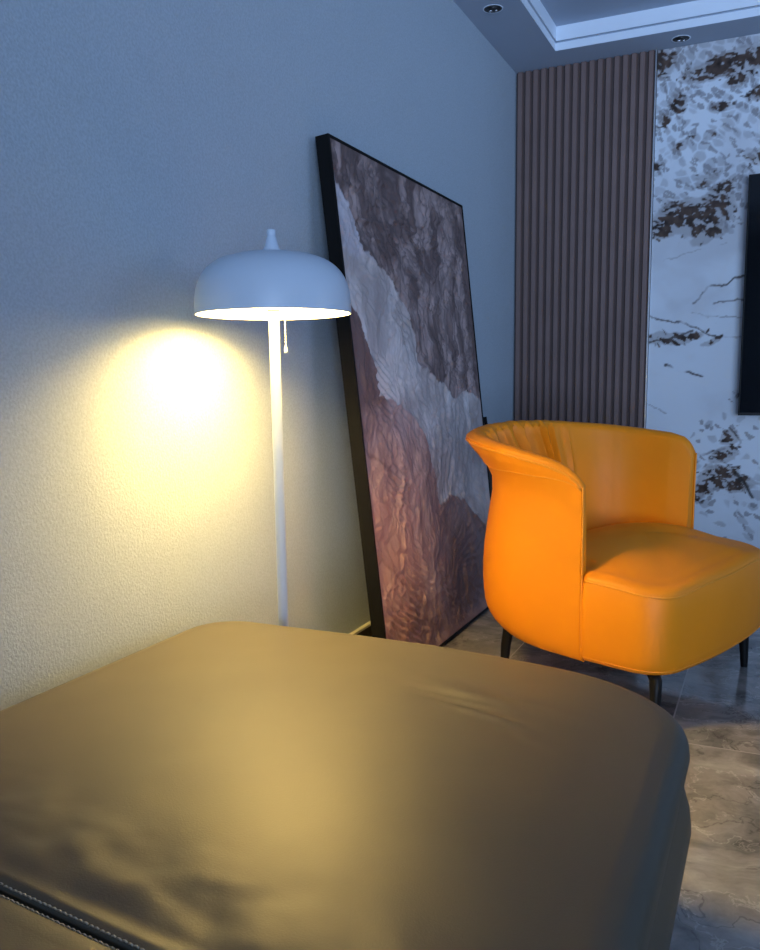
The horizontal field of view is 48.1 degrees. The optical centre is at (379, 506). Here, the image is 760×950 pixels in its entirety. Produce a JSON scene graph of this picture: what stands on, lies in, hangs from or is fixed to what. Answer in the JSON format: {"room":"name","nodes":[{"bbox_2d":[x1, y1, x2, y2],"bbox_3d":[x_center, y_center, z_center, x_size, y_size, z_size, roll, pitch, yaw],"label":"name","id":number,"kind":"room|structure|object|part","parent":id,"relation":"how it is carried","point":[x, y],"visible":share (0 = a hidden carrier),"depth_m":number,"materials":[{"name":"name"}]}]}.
{"room":"living room","nodes":[
{"label":"living room","id":0,"kind":"room"},
{"bbox_2d":[0,0,516,710],"bbox_3d":[-0.844,-0.664,1.449,0.120,2.913,7.622,3,9,24],"label":"wall","id":1,"kind":"structure","parent":0,"point":[145,144],"depth_m":2.12,"materials":[{"name":"paint"}]},
{"bbox_2d":[349,621,370,634],"bbox_3d":[-0.763,0.679,1.619,0.016,0.009,7.382,3,9,24],"label":"trim","id":2,"kind":"structure","parent":1,"relation":"attached to","point":[355,632],"depth_m":3.11,"materials":[{"name":"gold metal"}]},
{"bbox_2d":[357,626,371,636],"bbox_3d":[-0.764,0.732,1.627,0.014,0.098,7.382,3,9,24],"label":"baseboard","id":3,"kind":"structure","parent":1,"relation":"attached to","point":[367,632],"depth_m":3.15,"materials":[{"name":"stone"}]},
{"bbox_2d":[514,66,657,416],"bbox_3d":[2.997,-1.063,3.779,4.890,2.913,0.120,3,9,24],"label":"wall","id":4,"kind":"structure","parent":0,"point":[657,66],"depth_m":4.60,"materials":[{"name":"paint"}]},
{"bbox_2d":[514,49,657,427],"bbox_3d":[1.077,-1.004,4.596,0.721,2.611,0.030,3,9,24],"label":"wall panel","id":5,"kind":"object","parent":4,"relation":"attached to","point":[585,131],"visible":0.64,"depth_m":4.52,"materials":[{"name":"brown wood"}]},
{"bbox_2d":[646,33,759,548],"bbox_3d":[2.483,-0.931,3.962,2.363,2.611,0.012,3,9,24],"label":"cladding","id":6,"kind":"object","parent":4,"relation":"attached to","point":[707,133],"visible":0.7,"depth_m":4.32,"materials":[{"name":"white stone"}]},
{"bbox_2d":[738,173,759,415],"bbox_3d":[2.569,-0.986,3.844,1.713,1.148,0.088,3,9,24],"label":"television","id":7,"kind":"object","parent":6,"relation":"attached to","point":[749,380],"visible":1,"depth_m":4.16,"materials":[{"name":"black metal"}]},
{"bbox_2d":[442,609,759,949],"bbox_3d":[1.453,0.938,0.629,5.130,0.080,7.622,3,9,24],"label":"floor","id":8,"kind":"structure","parent":0,"point":[715,701],"depth_m":2.17,"materials":[{"name":"grey stone"}]},
{"bbox_2d":[194,229,350,626],"bbox_3d":[-0.244,0.023,2.079,0.366,1.348,0.366,3,9,24],"label":"floor lamp","id":9,"kind":"object","parent":8,"relation":"on","point":[273,284],"visible":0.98,"depth_m":1.89,"materials":[{"name":"white metal"}]},
{"bbox_3d":[-0.251,-0.522,1.998,0.366,0.140,0.366,3,9,24],"label":"lamp shade","id":10,"kind":"part","parent":9,"relation":"part of","materials":[{"name":"white paint"}]},
{"bbox_2d":[265,308,281,310],"bbox_3d":[-0.251,-0.478,2.004,0.038,0.035,0.038,3,9,24],"label":"socket","id":11,"kind":"object","parent":9,"relation":"attached to","point":[267,309],"depth_m":1.99,"materials":[{"name":"white paint"}]},
{"bbox_3d":[-0.229,-0.461,2.010,0.013,0.165,0.004,3,9,24],"label":"pull chain","id":12,"kind":"part","parent":9,"relation":"part of","materials":[{"name":"white paint"}]},
{"bbox_2d":[0,621,690,949],"bbox_3d":[-0.356,0.653,0.929,1.175,0.446,2.256,3,9,24],"label":"sofa","id":13,"kind":"object","parent":8,"relation":"on","point":[227,785],"visible":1,"depth_m":1.15,"materials":[{"name":"beige leather"}]},
{"bbox_2d":[0,895,114,949],"bbox_3d":[-0.576,0.555,0.442,1.166,0.093,1.222,3,9,24],"label":"cushion","id":14,"kind":"object","parent":13,"relation":"on","point":[27,922],"depth_m":0.92,"materials":[{"name":"beige leather"}]},
{"bbox_2d":[315,133,490,646],"bbox_3d":[0.176,-0.358,3.253,0.231,1.745,1.240,3,9,24],"label":"painting","id":15,"kind":"object","parent":8,"relation":"on","point":[408,350],"visible":0.95,"depth_m":3.07,"materials":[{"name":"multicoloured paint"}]},
{"bbox_2d":[483,417,491,493],"bbox_3d":[0.303,0.047,3.705,0.146,0.812,1.365,3,9,24],"label":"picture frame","id":16,"kind":"object","parent":8,"relation":"on","point":[484,418],"visible":0.09,"depth_m":4.25,"materials":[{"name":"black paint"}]},
{"bbox_2d":[465,420,759,706],"bbox_3d":[0.756,0.148,2.853,0.874,0.852,0.861,7,12,44],"label":"armchair","id":17,"kind":"object","parent":8,"relation":"on","point":[594,552],"visible":1,"depth_m":2.61,"materials":[{"name":"orange leather"}]},
{"bbox_3d":[0.424,0.485,2.825,0.044,0.204,0.043,7,12,44],"label":"leg","id":18,"kind":"part","parent":17,"relation":"part of","materials":[{"name":"black metal"}]},
{"bbox_3d":[0.781,0.546,2.453,0.036,0.181,0.089,-2,8,-5],"label":"leg","id":19,"kind":"part","parent":17,"relation":"part of","materials":[{"name":"black metal"}]},
{"bbox_3d":[0.835,0.247,2.820,0.692,0.346,0.798,7,12,44],"label":"seat","id":20,"kind":"part","parent":17,"relation":"part of","materials":[{"name":"orange leather"}]},
{"bbox_3d":[1.229,0.466,2.948,0.089,0.181,0.036,0,8,4],"label":"leg","id":21,"kind":"part","parent":17,"relation":"part of","materials":[{"name":"black metal"}]},
{"bbox_2d":[453,0,759,73],"bbox_3d":[1.414,-1.785,0.226,4.890,0.200,7.382,3,9,24],"label":"ceiling","id":22,"kind":"structure","parent":0,"point":[512,31],"depth_m":4.07,"materials":[{"name":"paint"}]},
{"bbox_2d":[483,4,502,12],"bbox_3d":[0.498,-2.187,3.757,0.090,0.013,0.090,3,9,24],"label":"recessed light","id":23,"kind":"object","parent":22,"relation":"in","point":[494,8],"visible":1,"depth_m":3.75,"materials":[{"name":"plastic"}]},
{"bbox_2d":[521,0,759,50],"bbox_3d":[1.357,-1.865,0.919,3.769,0.067,5.792,3,9,24],"label":"trim","id":24,"kind":"structure","parent":22,"relation":"attached to","point":[698,8],"depth_m":4.05,"materials":[{"name":"white paint"}]},
{"bbox_2d":[671,35,690,42],"bbox_3d":[1.455,-2.255,4.120,0.090,0.013,0.090,3,9,24],"label":"recessed light","id":25,"kind":"object","parent":22,"relation":"in","point":[681,38],"visible":1,"depth_m":4.11,"materials":[{"name":"plastic"}]}
]}

